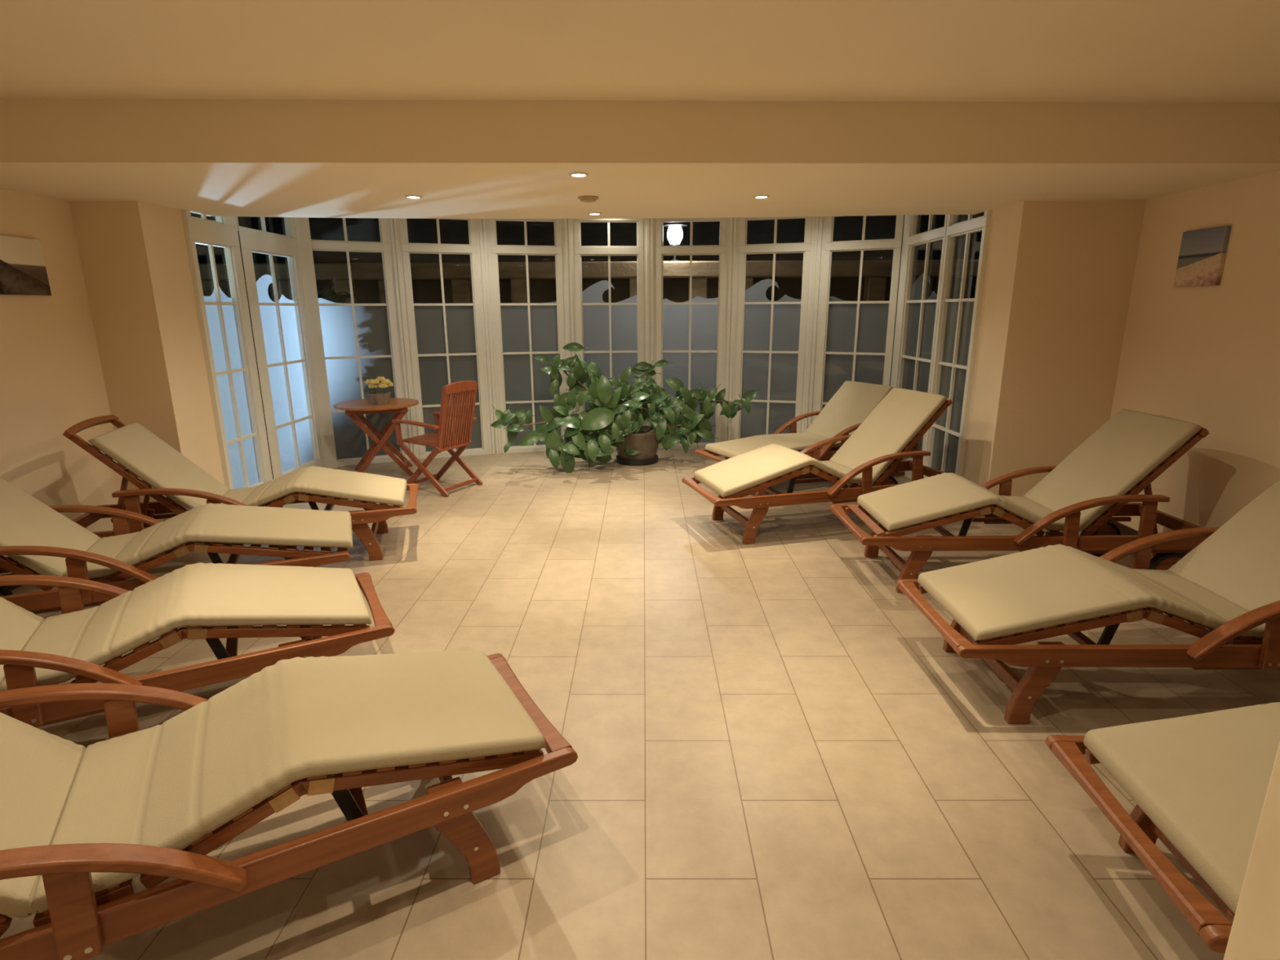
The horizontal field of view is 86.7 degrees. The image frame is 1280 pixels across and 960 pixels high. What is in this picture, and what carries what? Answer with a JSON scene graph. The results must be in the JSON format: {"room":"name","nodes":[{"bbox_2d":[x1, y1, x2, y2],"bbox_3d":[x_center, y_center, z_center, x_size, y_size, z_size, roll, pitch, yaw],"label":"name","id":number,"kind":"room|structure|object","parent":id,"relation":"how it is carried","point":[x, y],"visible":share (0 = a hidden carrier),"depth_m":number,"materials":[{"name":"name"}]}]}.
{"room":"spa","nodes":[
{"label":"spa","id":0,"kind":"room"},
{"bbox_2d":[0,188,124,574],"bbox_3d":[-3.568,0.044,1.061,0.150,2.400,6.800,0,14,0],"label":"wall","id":1,"kind":"structure","parent":0,"point":[51,378],"depth_m":4.01,"materials":[{"name":"paint"}]},
{"bbox_2d":[5,585,22,591],"bbox_3d":[-3.481,1.168,1.336,0.014,0.085,6.785,0,14,0],"label":"baseboard","id":2,"kind":"structure","parent":1,"relation":"attached to","point":[11,588],"depth_m":3.74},
{"bbox_2d":[0,235,51,295],"bbox_3d":[-3.468,-1.196,3.790,0.025,0.310,0.310,0,14,0],"label":"print","id":3,"kind":"object","parent":1,"relation":"attached to","point":[23,270],"visible":1,"depth_m":3.79},
{"bbox_2d":[68,200,224,521],"bbox_3d":[-3.340,-0.836,4.551,0.570,2.400,0.400,0,14,0],"label":"pillar","id":4,"kind":"structure","parent":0,"point":[134,257],"depth_m":4.36,"materials":[{"name":"paint"}]},
{"bbox_2d":[181,209,273,489],"bbox_3d":[-3.052,-1.006,5.014,0.072,2.500,0.584,0,14,0],"label":"door","id":5,"kind":"structure","parent":4,"relation":"in","point":[225,326],"depth_m":5.06,"materials":[{"name":"white paint"}]},
{"bbox_2d":[0,448,1279,959],"bbox_3d":[-0.140,0.891,2.788,7.080,0.120,9.769,0,14,0],"label":"floor","id":6,"kind":"structure","parent":0,"point":[781,756],"depth_m":2.28,"materials":[{"name":"tile"}]},
{"bbox_2d":[0,477,352,613],"bbox_3d":[-2.425,0.257,3.238,1.917,0.913,0.720,-6,15,-22],"label":"sun lounger","id":7,"kind":"object","parent":6,"relation":"on","point":[36,539],"visible":0.94,"depth_m":3.19,"materials":[{"name":"beige fabric"}]},
{"bbox_2d":[0,562,395,727],"bbox_3d":[-1.919,0.474,2.367,1.899,0.912,0.720,-8,16,-28],"label":"sun lounger","id":8,"kind":"object","parent":6,"relation":"on","point":[36,651],"visible":0.95,"depth_m":2.40,"materials":[{"name":"beige fabric"}]},
{"bbox_2d":[62,414,418,582],"bbox_3d":[-2.352,0.045,4.101,1.901,0.901,0.683,-4,15,-16],"label":"sun lounger","id":9,"kind":"object","parent":6,"relation":"on","point":[186,486],"visible":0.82,"depth_m":4.01,"materials":[{"name":"beige fabric"}]},
{"bbox_2d":[235,216,324,479],"bbox_3d":[-3.049,-1.187,5.732,0.070,2.500,0.885,0,14,0],"label":"door","id":10,"kind":"structure","parent":6,"relation":"on","point":[279,327],"depth_m":5.81,"materials":[{"name":"white paint"}]},
{"bbox_2d":[0,650,577,959],"bbox_3d":[-1.151,0.657,1.623,1.899,0.913,0.720,-8,16,-29],"label":"sun lounger","id":11,"kind":"object","parent":6,"relation":"on","point":[78,823],"visible":1,"depth_m":1.62,"materials":[{"name":"beige fabric"}]},
{"bbox_2d":[293,217,337,468],"bbox_3d":[-3.042,-1.325,6.280,0.168,2.500,0.242,0,14,0],"label":"window post","id":12,"kind":"object","parent":6,"relation":"on","point":[302,228],"visible":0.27,"depth_m":6.25,"materials":[{"name":"white paint"}]},
{"bbox_2d":[311,217,408,466],"bbox_3d":[-2.717,-1.379,6.486,0.734,2.500,0.070,-7,16,-25],"label":"window","id":13,"kind":"structure","parent":6,"relation":"on","point":[360,340],"depth_m":6.55,"materials":[{"name":"grey glass"}]},
{"bbox_2d":[333,397,418,475],"bbox_3d":[-2.413,-0.381,6.300,0.730,0.676,0.726,-5,15,-19],"label":"round table","id":14,"kind":"object","parent":6,"relation":"on","point":[399,406],"visible":0.89,"depth_m":6.10,"materials":[{"name":"brown wood"}]},
{"bbox_2d":[364,376,393,404],"bbox_3d":[-2.346,-0.808,6.113,0.240,0.244,0.200,-5,15,-16],"label":"flower pot","id":15,"kind":"object","parent":14,"relation":"on","point":[376,397],"visible":1,"depth_m":6.06,"materials":[{"name":"ceramic"}]},
{"bbox_2d":[386,217,419,460],"bbox_3d":[-2.331,-1.424,6.658,0.115,2.500,0.086,-6,15,-22],"label":"window post","id":16,"kind":"object","parent":6,"relation":"on","point":[393,224],"visible":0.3,"depth_m":6.60,"materials":[{"name":"white paint"}]},
{"bbox_2d":[391,380,483,497],"bbox_3d":[-1.694,-0.374,5.733,0.565,0.940,0.514,7,16,26],"label":"armchair","id":17,"kind":"object","parent":6,"relation":"on","point":[442,442],"visible":0.98,"depth_m":5.62,"materials":[{"name":"red wood"}]},
{"bbox_2d":[399,218,488,459],"bbox_3d":[-1.946,-1.460,6.794,0.703,2.500,0.070,-5,15,-19],"label":"window","id":18,"kind":"structure","parent":6,"relation":"on","point":[446,340],"depth_m":6.83,"materials":[{"name":"grey glass"}]},
{"bbox_2d":[475,218,502,454],"bbox_3d":[-1.548,-1.494,6.921,0.134,2.500,0.086,-4,15,-15],"label":"window post","id":19,"kind":"object","parent":6,"relation":"on","point":[482,231],"visible":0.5,"depth_m":6.88,"materials":[{"name":"white paint"}]},
{"bbox_2d":[488,218,567,453],"bbox_3d":[-1.138,-1.519,7.012,0.706,2.500,0.070,-3,14,-12],"label":"window","id":20,"kind":"structure","parent":6,"relation":"on","point":[525,331],"depth_m":7.04,"materials":[{"name":"grey glass"}]},
{"bbox_2d":[560,218,578,413],"bbox_3d":[-0.727,-1.541,7.089,0.131,2.500,0.086,-2,14,-8],"label":"window post","id":21,"kind":"object","parent":6,"relation":"on","point":[566,224],"visible":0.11,"depth_m":6.94,"materials":[{"name":"white paint"}]},
{"bbox_2d":[573,217,644,449],"bbox_3d":[-0.312,-1.552,7.124,0.702,2.500,0.070,-1,14,-4],"label":"window","id":22,"kind":"structure","parent":6,"relation":"on","point":[613,333],"depth_m":7.09,"materials":[{"name":"white paint"}]},
{"bbox_2d":[490,342,759,472],"bbox_3d":[-0.101,-0.716,6.558,2.620,1.202,0.799,-1,14,-5],"label":"rubber plant","id":23,"kind":"object","parent":6,"relation":"on","point":[611,420],"visible":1,"depth_m":6.46,"materials":[{"name":"green plant"}]},
{"bbox_2d":[643,217,656,426],"bbox_3d":[0.106,-1.559,7.146,0.135,2.500,0.087,0,14,0],"label":"window post","id":24,"kind":"object","parent":6,"relation":"on","point":[649,224],"visible":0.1,"depth_m":7.01,"materials":[{"name":"white paint"}]},
{"bbox_2d":[656,217,726,449],"bbox_3d":[0.526,-1.554,7.115,0.707,2.500,0.070,1,14,5],"label":"window","id":25,"kind":"structure","parent":6,"relation":"on","point":[690,334],"depth_m":7.12,"materials":[{"name":"grey glass"}]},
{"bbox_2d":[721,217,740,441],"bbox_3d":[0.945,-1.543,7.065,0.137,2.500,0.086,3,14,11],"label":"window post","id":26,"kind":"object","parent":6,"relation":"on","point":[733,224],"visible":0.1,"depth_m":7.00,"materials":[{"name":"white paint"}]},
{"bbox_2d":[733,216,812,439],"bbox_3d":[1.349,-1.518,6.958,0.700,2.500,0.070,4,15,16],"label":"window","id":27,"kind":"structure","parent":6,"relation":"on","point":[771,340],"depth_m":6.99,"materials":[{"name":"white paint"}]},
{"bbox_2d":[694,381,912,496],"bbox_3d":[1.453,-0.390,5.890,1.899,0.833,0.720,-7,16,-26],"label":"sun lounger","id":28,"kind":"object","parent":6,"relation":"on","point":[852,403],"visible":0.64,"depth_m":5.90,"materials":[{"name":"beige fabric"}]},
{"bbox_2d":[800,216,826,432],"bbox_3d":[1.748,-1.489,6.833,0.137,2.500,0.086,5,15,21],"label":"window post","id":29,"kind":"object","parent":6,"relation":"on","point":[818,228],"visible":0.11,"depth_m":6.77,"materials":[{"name":"white paint"}]},
{"bbox_2d":[681,387,968,544],"bbox_3d":[1.295,-0.141,4.742,1.899,0.913,0.720,-4,15,-15],"label":"sun lounger","id":30,"kind":"object","parent":6,"relation":"on","point":[877,447],"visible":0.96,"depth_m":4.58,"materials":[{"name":"beige fabric"}]},
{"bbox_2d":[814,215,904,449],"bbox_3d":[2.130,-1.447,6.662,0.702,2.500,0.070,6,16,25],"label":"window","id":31,"kind":"structure","parent":6,"relation":"on","point":[856,343],"depth_m":6.66,"materials":[{"name":"white paint"}]},
{"bbox_2d":[889,215,908,387],"bbox_3d":[2.466,-1.391,6.433,0.080,2.500,0.250,3,15,14],"label":"window post","id":32,"kind":"object","parent":6,"relation":"on","point":[906,217],"visible":0.07,"depth_m":6.32,"materials":[{"name":"white paint"}]},
{"bbox_2d":[893,214,947,479],"bbox_3d":[2.442,-1.262,5.919,0.070,2.500,0.820,0,14,0],"label":"window","id":33,"kind":"structure","parent":6,"relation":"on","point":[918,317],"depth_m":5.98,"materials":[{"name":"white paint"}]},
{"bbox_2d":[829,408,1208,592],"bbox_3d":[2.106,0.093,3.799,1.899,0.913,0.720,0,14,0],"label":"sun lounger","id":34,"kind":"object","parent":6,"relation":"on","point":[1096,482],"visible":0.94,"depth_m":3.58,"materials":[{"name":"beige fabric"}]},
{"bbox_2d":[895,480,1279,724],"bbox_3d":[2.078,0.384,2.645,1.899,0.912,0.720,0,14,1],"label":"sun lounger","id":35,"kind":"object","parent":6,"relation":"on","point":[1228,585],"visible":1,"depth_m":2.52,"materials":[{"name":"beige fabric"}]},
{"bbox_2d":[1044,702,1279,953],"bbox_3d":[2.059,0.676,1.487,1.899,0.912,0.720,1,14,5],"label":"sun lounger","id":36,"kind":"object","parent":6,"relation":"on","point":[1197,784],"visible":0.91,"depth_m":1.61,"materials":[{"name":"beige fabric"}]},
{"bbox_2d":[0,98,1279,218],"bbox_3d":[-0.142,-1.863,3.978,6.980,0.360,2.085,0,14,0],"label":"ceiling","id":37,"kind":"structure","parent":0,"point":[305,158],"depth_m":3.15,"materials":[{"name":"paint"}]},
{"bbox_2d":[404,195,422,198],"bbox_3d":[-1.341,-1.675,4.009,0.100,0.009,0.100,0,14,0],"label":"recessed light","id":38,"kind":"object","parent":37,"relation":"in","point":[405,196],"visible":1,"depth_m":3.99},
{"bbox_2d":[568,172,588,177],"bbox_3d":[-0.305,-1.519,3.373,0.100,0.009,0.100,0,14,0],"label":"recessed light","id":39,"kind":"object","parent":37,"relation":"in","point":[571,174],"visible":1,"depth_m":3.35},
{"bbox_2d":[577,195,598,202],"bbox_3d":[-0.311,-1.687,4.073,0.124,0.026,0.124,0,14,0],"label":"smoke detector","id":40,"kind":"object","parent":37,"relation":"attached to","point":[586,198],"visible":1,"depth_m":4.04,"materials":[{"name":"plastic"}]},
{"bbox_2d":[587,212,601,214],"bbox_3d":[-0.317,-1.866,4.750,0.100,0.009,0.100,0,14,0],"label":"recessed light","id":41,"kind":"object","parent":37,"relation":"in","point":[588,213],"visible":1,"depth_m":4.72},
{"bbox_2d":[753,194,769,198],"bbox_3d":[0.729,-1.699,4.064,0.100,0.009,0.100,0,14,0],"label":"recessed light","id":42,"kind":"object","parent":37,"relation":"in","point":[762,196],"visible":1,"depth_m":4.04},
{"bbox_2d":[0,0,1279,102],"bbox_3d":[-0.162,-1.073,0.272,6.980,0.120,6.150,0,14,0],"label":"ceiling","id":43,"kind":"structure","parent":0,"point":[912,51],"depth_m":2.46,"materials":[{"name":"paint"}]},
{"bbox_2d":[961,200,1146,523],"bbox_3d":[2.896,-0.907,4.707,0.920,2.400,0.400,0,14,0],"label":"pillar","id":44,"kind":"structure","parent":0,"point":[1059,277],"depth_m":4.52,"materials":[{"name":"paint"}]},
{"bbox_2d":[923,209,992,478],"bbox_3d":[2.438,-1.081,5.201,0.070,2.500,0.640,0,14,0],"label":"window","id":45,"kind":"structure","parent":44,"relation":"in","point":[958,319],"depth_m":5.26,"materials":[{"name":"white paint"}]},
{"bbox_2d":[983,516,1029,524],"bbox_3d":[2.825,0.266,4.789,0.770,0.085,0.014,0,14,0],"label":"baseboard","id":46,"kind":"structure","parent":44,"relation":"attached to","point":[984,522],"depth_m":4.79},
{"bbox_2d":[1110,170,1279,553],"bbox_3d":[3.262,-0.004,1.116,0.150,2.400,7.000,0,14,0],"label":"wall","id":47,"kind":"structure","parent":0,"point":[1207,357],"depth_m":3.79,"materials":[{"name":"paint"}]},
{"bbox_2d":[1110,521,1187,555],"bbox_3d":[3.186,1.121,1.393,0.014,0.085,6.985,0,14,0],"label":"baseboard","id":48,"kind":"structure","parent":47,"relation":"attached to","point":[1124,530],"depth_m":4.45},
{"bbox_2d":[1173,226,1231,287],"bbox_3d":[3.186,-1.261,3.847,0.025,0.310,0.310,0,14,0],"label":"print","id":49,"kind":"object","parent":47,"relation":"attached to","point":[1202,252],"visible":1,"depth_m":3.82},
{"bbox_2d":[1223,742,1279,959],"bbox_3d":[1.025,0.278,0.042,0.552,2.400,1.455,0,14,0],"label":"wall pillar","id":50,"kind":"structure","parent":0,"point":[1255,933],"depth_m":0.82,"materials":[{"name":"paint"}]},
{"label":"outside","id":51,"kind":"structure","parent":0,"visible":0},
{"bbox_3d":[-0.439,-0.928,10.442,17.000,0.070,11.300,0,14,0],"label":"ground","id":52,"kind":"structure","parent":51,"visible":0},
{"bbox_2d":[317,275,355,303],"bbox_3d":[-3.012,-1.048,6.837,0.906,1.950,0.353,1,14,5],"label":"conifer","id":53,"kind":"object","parent":52,"relation":"on","point":[334,296],"visible":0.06,"depth_m":6.60,"materials":[{"name":"green plant"}]},
{"bbox_2d":[198,259,978,303],"bbox_3d":[0.046,-1.595,8.498,12.000,2.170,0.340,0,14,0],"label":"wall","id":54,"kind":"structure","parent":52,"relation":"on","point":[367,278],"depth_m":8.17,"materials":[{"name":"beige paint"}]},
{"bbox_2d":[663,222,687,261],"bbox_3d":[0.420,-2.874,8.142,0.300,0.480,0.300,0,14,0],"label":"lantern","id":55,"kind":"object","parent":54,"relation":"on","point":[674,233],"visible":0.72,"depth_m":8.06,"materials":[{"name":"white glass"}]},
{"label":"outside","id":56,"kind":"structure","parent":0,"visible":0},
{"bbox_2d":[191,212,984,263],"bbox_3d":[-0.441,-4.502,12.274,17.000,3.633,8.000,0,14,0],"label":"hillside","id":57,"kind":"structure","parent":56,"point":[877,227],"depth_m":11.94,"materials":[{"name":"black"}]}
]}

